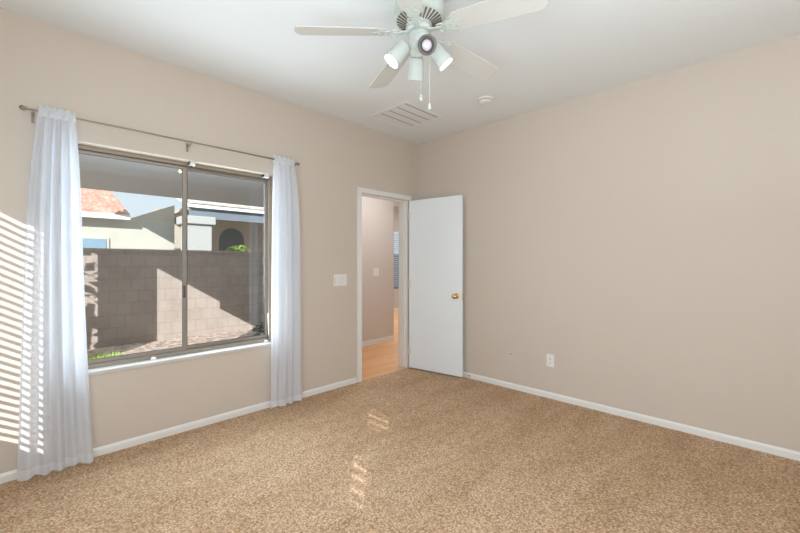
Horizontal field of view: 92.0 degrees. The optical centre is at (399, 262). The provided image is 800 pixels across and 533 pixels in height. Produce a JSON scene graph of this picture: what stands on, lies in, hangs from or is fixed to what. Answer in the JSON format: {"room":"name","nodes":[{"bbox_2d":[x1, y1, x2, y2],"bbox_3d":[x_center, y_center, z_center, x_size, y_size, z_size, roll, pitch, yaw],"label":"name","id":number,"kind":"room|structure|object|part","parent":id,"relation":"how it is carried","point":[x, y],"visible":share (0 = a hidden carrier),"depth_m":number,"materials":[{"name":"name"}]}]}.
{"room":"empty bedroom","nodes":[
{"label":"empty bedroom","id":0,"kind":"room"},
{"bbox_2d":[79,154,263,206],"bbox_3d":[-1.638,-1.159,4.285,1.655,0.820,3.320,0,0,45],"label":"soffit","id":1,"kind":"structure","parent":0,"point":[98,173],"depth_m":3.61,"materials":[{"name":"grey paint"}]},
{"bbox_2d":[0,8,417,473],"bbox_3d":[-1.250,-0.049,3.392,0.140,2.840,4.290,0,0,45],"label":"wall","id":2,"kind":"structure","parent":0,"point":[43,63],"depth_m":2.89,"materials":[{"name":"beige paint"}]},
{"bbox_2d":[19,105,299,165],"bbox_3d":[-1.576,-0.871,2.888,0.104,0.069,1.817,0,0,45],"label":"curtain rod","id":3,"kind":"object","parent":2,"relation":"attached to","point":[21,107],"visible":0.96,"depth_m":2.68,"materials":[{"name":"silver metal"}]},
{"bbox_2d":[17,104,93,481],"bbox_3d":[-2.062,0.163,2.323,0.068,2.193,0.344,0,0,43],"label":"sheer curtain","id":4,"kind":"object","parent":3,"relation":"hanging from","point":[55,433],"visible":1,"depth_m":2.31,"materials":[{"name":"white fabric"}]},
{"bbox_2d":[271,154,301,408],"bbox_3d":[-0.996,0.163,3.409,0.072,2.193,0.304,0,0,45],"label":"sheer curtain","id":5,"kind":"object","parent":3,"relation":"hanging from","point":[286,344],"visible":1,"depth_m":3.38,"materials":[{"name":"white fabric"}]},
{"bbox_2d":[78,144,271,375],"bbox_3d":[-1.658,-0.021,2.969,0.152,1.516,1.455,0,0,45],"label":"window","id":6,"kind":"structure","parent":2,"relation":"in","point":[185,349],"depth_m":3.00,"materials":[{"name":"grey metal"}]},
{"bbox_3d":[-1.923,-0.035,2.753,0.018,1.428,0.724,0,0,45],"label":"sash","id":7,"kind":"part","parent":6,"relation":"part of","materials":[{"name":"clear glass"}]},
{"bbox_3d":[-1.638,0.724,2.950,0.096,0.026,1.455,0,0,45],"label":"sill","id":8,"kind":"part","parent":6,"relation":"part of","materials":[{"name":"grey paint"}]},
{"bbox_3d":[-1.453,-0.035,3.264,0.018,1.428,0.695,0,0,45],"label":"sash","id":9,"kind":"part","parent":6,"relation":"part of","materials":[{"name":"clear glass"}]},
{"bbox_2d":[0,377,356,483],"bbox_3d":[-1.538,1.244,2.991,0.012,0.055,3.075,0,0,45],"label":"baseboard","id":10,"kind":"structure","parent":2,"relation":"attached to","point":[8,476],"depth_m":2.91,"materials":[{"name":"white paint"}]},
{"bbox_2d":[188,161,195,166],"bbox_3d":[-1.611,-0.763,2.990,0.050,0.032,0.036,0,0,45],"label":"bracket","id":11,"kind":"object","parent":2,"relation":"attached to","point":[190,163],"visible":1,"depth_m":2.98,"materials":[{"name":"white plastic"}]},
{"bbox_2d":[334,274,346,285],"bbox_3d":[-0.608,0.179,3.937,0.012,0.116,0.162,0,0,45],"label":"light switch","id":12,"kind":"object","parent":2,"relation":"attached to","point":[339,279],"visible":1,"depth_m":3.94,"materials":[{"name":"white plastic"}]},
{"bbox_2d":[357,187,410,381],"bbox_3d":[-0.207,0.234,4.441,0.159,2.073,0.836,0,0,45],"label":"door frame","id":13,"kind":"structure","parent":2,"relation":"attached to","point":[403,204],"depth_m":4.65,"materials":[{"name":"white paint"}]},
{"bbox_2d":[362,196,393,340],"bbox_3d":[-0.826,-0.049,5.691,0.140,2.840,2.022,0,0,45],"label":"wall","id":14,"kind":"structure","parent":0,"point":[371,207],"depth_m":6.07,"materials":[{"name":"grey paint"}]},
{"bbox_2d":[373,268,378,275],"bbox_3d":[-0.376,0.149,6.039,0.012,0.116,0.116,0,0,45],"label":"light switch","id":15,"kind":"object","parent":14,"relation":"attached to","point":[375,270],"visible":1,"depth_m":6.04,"materials":[{"name":"white plastic"}]},
{"bbox_2d":[362,335,393,346],"bbox_3d":[-0.757,1.234,5.663,0.027,0.077,1.880,0,0,45],"label":"baseboard","id":16,"kind":"structure","parent":14,"relation":"attached to","point":[388,338],"depth_m":6.05,"materials":[{"name":"white paint"}]},
{"bbox_2d":[394,206,398,307],"bbox_3d":[1.184,-0.049,9.001,4.260,2.840,0.120,0,0,45],"label":"wall","id":17,"kind":"structure","parent":0,"point":[396,209],"depth_m":10.17,"materials":[{"name":"grey paint"}]},
{"bbox_2d":[0,311,799,532],"bbox_3d":[0.091,1.321,4.583,8.900,0.100,7.870,0,0,45],"label":"floor","id":18,"kind":"structure","parent":0,"point":[407,450],"depth_m":2.30,"materials":[{"name":"beige carpet"}]},
{"bbox_2d":[0,0,799,143],"bbox_3d":[0.360,-1.519,1.807,4.620,0.100,4.290,0,0,45],"label":"ceiling","id":19,"kind":"structure","parent":0,"point":[565,50],"depth_m":2.60,"materials":[{"name":"white paint"}]},
{"bbox_2d":[370,101,442,129],"bbox_3d":[0.064,-1.465,3.877,0.508,0.008,0.545,0,0,45],"label":"ceiling vent","id":20,"kind":"object","parent":19,"relation":"in","point":[406,115],"visible":1,"depth_m":3.84,"materials":[{"name":"white metal"}]},
{"bbox_3d":[-0.058,-1.464,3.997,0.098,0.006,0.477,0,0,45],"label":"louvre panel","id":21,"kind":"part","parent":20,"relation":"part of","materials":[{"name":"white metal"}]},
{"bbox_3d":[0.020,-1.464,3.920,0.098,0.006,0.477,0,0,45],"label":"louvre panel","id":22,"kind":"part","parent":20,"relation":"part of","materials":[{"name":"white metal"}]},
{"bbox_3d":[0.098,-1.464,3.843,0.098,0.006,0.477,0,0,45],"label":"louvre panel","id":23,"kind":"part","parent":20,"relation":"part of","materials":[{"name":"white metal"}]},
{"bbox_3d":[0.177,-1.464,3.766,0.098,0.006,0.477,0,0,45],"label":"louvre panel","id":24,"kind":"part","parent":20,"relation":"part of","materials":[{"name":"white metal"}]},
{"bbox_2d":[294,0,547,109],"bbox_3d":[0.141,-1.147,2.130,1.278,0.643,1.250,0,0,45],"label":"ceiling fan","id":25,"kind":"object","parent":19,"relation":"hanging from","point":[417,19],"visible":1,"depth_m":2.05,"materials":[{"name":"white metal"}]},
{"bbox_3d":[-0.314,-1.238,2.063,0.495,0.056,0.144,0,0,-4],"label":"blade","id":26,"kind":"part","parent":25,"relation":"part of","materials":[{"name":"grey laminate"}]},
{"bbox_3d":[-0.069,-1.238,2.492,0.144,0.056,0.495,0,0,-22],"label":"blade","id":27,"kind":"part","parent":25,"relation":"part of","materials":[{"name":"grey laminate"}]},
{"bbox_3d":[-0.036,-1.101,2.091,0.077,0.061,0.074,0,0,45],"label":"bulb","id":28,"kind":"part","parent":25,"relation":"part of","materials":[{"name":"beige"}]},
{"bbox_3d":[-0.014,-1.129,2.093,0.135,0.140,0.093,0,0,-6],"label":"lamp shade","id":29,"kind":"part","parent":25,"relation":"part of","materials":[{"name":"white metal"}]},
{"bbox_3d":[0.019,-1.238,1.698,0.144,0.056,0.495,0,0,14],"label":"blade","id":30,"kind":"part","parent":25,"relation":"part of","materials":[{"name":"grey laminate"}]},
{"bbox_3d":[0.091,-1.096,2.200,0.093,0.138,0.119,0,0,-2],"label":"lamp shade","id":31,"kind":"part","parent":25,"relation":"part of","materials":[{"name":"grey ceramic"}]},
{"bbox_3d":[0.130,-1.111,1.986,0.093,0.122,0.139,0,0,-10],"label":"lamp shade","id":32,"kind":"part","parent":25,"relation":"part of","materials":[{"name":"metal"}]},
{"bbox_3d":[0.135,-1.101,1.956,0.052,0.051,0.035,0,0,-9],"label":"bulb","id":33,"kind":"part","parent":25,"relation":"part of","materials":[{"name":"grey glass"}]},
{"bbox_3d":[0.160,-0.999,2.091,0.004,0.290,0.004,0,0,45],"label":"pull chain","id":34,"kind":"part","parent":25,"relation":"part of","materials":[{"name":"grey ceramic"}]},
{"bbox_3d":[0.222,-1.134,2.124,0.135,0.140,0.093,0,0,-9],"label":"lamp shade","id":35,"kind":"part","parent":25,"relation":"part of","materials":[{"name":"grey ceramic"}]},
{"bbox_3d":[0.414,-1.238,2.392,0.495,0.056,0.144,0,0,-40],"label":"blade","id":36,"kind":"part","parent":25,"relation":"part of","materials":[{"name":"grey laminate"}]},
{"bbox_3d":[0.469,-1.238,1.902,0.495,0.056,0.144,0,0,32],"label":"blade","id":37,"kind":"part","parent":25,"relation":"part of","materials":[{"name":"grey laminate"}]},
{"bbox_2d":[478,96,492,104],"bbox_3d":[0.768,-1.449,3.468,0.132,0.040,0.132,0,0,45],"label":"smoke detector","id":38,"kind":"object","parent":19,"relation":"attached to","point":[484,100],"visible":1,"depth_m":3.43,"materials":[{"name":"white plastic"}]},
{"bbox_2d":[408,195,462,376],"bbox_3d":[0.422,0.258,4.470,0.717,1.998,0.180,0,0,41],"label":"door","id":39,"kind":"structure","parent":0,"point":[435,282],"depth_m":4.42,"materials":[{"name":"white paint"}]},
{"bbox_3d":[0.605,0.371,4.237,0.062,0.062,0.072,0,0,36],"label":"knob","id":40,"kind":"part","parent":39,"relation":"part of","materials":[{"name":"gold metal"}]},
{"bbox_2d":[418,34,799,451],"bbox_3d":[1.865,-0.049,3.250,4.500,2.840,0.120,0,0,45],"label":"wall","id":41,"kind":"structure","parent":0,"point":[642,236],"depth_m":3.04,"materials":[{"name":"beige paint"}]},
{"bbox_2d":[507,348,513,359],"bbox_3d":[1.115,0.924,3.893,0.072,0.116,0.017,0,0,45],"label":"wall outlet","id":42,"kind":"object","parent":41,"relation":"attached to","point":[510,352],"visible":1,"depth_m":3.90,"materials":[{"name":"beige paint"}]},
{"bbox_2d":[547,354,553,366],"bbox_3d":[1.406,0.918,3.612,0.072,0.116,0.009,0,0,45],"label":"wall outlet","id":43,"kind":"object","parent":41,"relation":"attached to","point":[550,358],"visible":1,"depth_m":3.61,"materials":[{"name":"white plastic"}]},
{"bbox_2d":[463,372,799,460],"bbox_3d":[1.784,1.244,3.238,4.400,0.055,0.012,0,0,45],"label":"baseboard","id":44,"kind":"structure","parent":41,"relation":"attached to","point":[791,454],"depth_m":3.02,"materials":[{"name":"white paint"}]},
{"label":"outside","id":45,"kind":"structure","parent":0,"visible":0},
{"bbox_2d":[87,329,261,357],"bbox_3d":[-7.619,1.467,12.503,38.000,0.188,28.000,0,0,45],"label":"ground","id":46,"kind":"structure","parent":45,"point":[176,342],"depth_m":6.54,"materials":[{"name":"beige gravel"}]},
{"bbox_2d":[88,350,140,359],"bbox_3d":[-4.163,1.311,5.322,0.923,0.100,0.821,0,0,21],"label":"grass tuft","id":47,"kind":"object","parent":46,"relation":"on","point":[116,353],"visible":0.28,"depth_m":5.46,"materials":[{"name":"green plant"}]},
{"bbox_2d":[81,188,263,251],"bbox_3d":[-6.391,-0.661,11.294,4.498,4.043,18.000,0,0,45],"label":"house","id":48,"kind":"structure","parent":46,"relation":"on","point":[211,226],"depth_m":9.94,"materials":[{"name":"beige paint"}]},
{"bbox_3d":[-9.493,-0.159,6.729,0.030,0.860,7.140,0,0,45],"label":"window trim","id":49,"kind":"part","parent":48,"relation":"part of","materials":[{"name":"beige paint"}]},
{"bbox_2d":[225,245,250,250],"bbox_3d":[-5.030,0.400,11.984,0.683,1.925,0.956,0,0,45],"label":"flowering bush","id":50,"kind":"object","parent":46,"relation":"on","point":[233,248],"visible":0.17,"depth_m":11.91,"materials":[{"name":"green plant"}]},
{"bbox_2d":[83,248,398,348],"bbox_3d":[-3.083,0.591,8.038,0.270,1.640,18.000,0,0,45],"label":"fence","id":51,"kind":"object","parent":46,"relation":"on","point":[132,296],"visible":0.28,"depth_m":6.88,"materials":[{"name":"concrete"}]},
{"bbox_2d":[252,322,263,335],"bbox_3d":[-2.377,1.207,6.916,0.650,0.326,0.548,0,0,45],"label":"shrub","id":52,"kind":"object","parent":46,"relation":"on","point":[260,329],"visible":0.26,"depth_m":6.79,"materials":[{"name":"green plant"}]},
{"bbox_3d":[0.112,-0.054,10.057,0.950,1.510,0.040,0,0,45],"label":"window","id":53,"kind":"structure","parent":0,"visible":0},
{"bbox_2d":[394,232,398,286],"bbox_3d":[0.075,-0.087,10.019,0.930,1.444,0.055,0,0,45],"label":"window blind","id":54,"kind":"object","parent":53,"relation":"attached to","point":[395,233],"visible":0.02,"depth_m":10.18,"materials":[{"name":"white plastic"}]}
]}

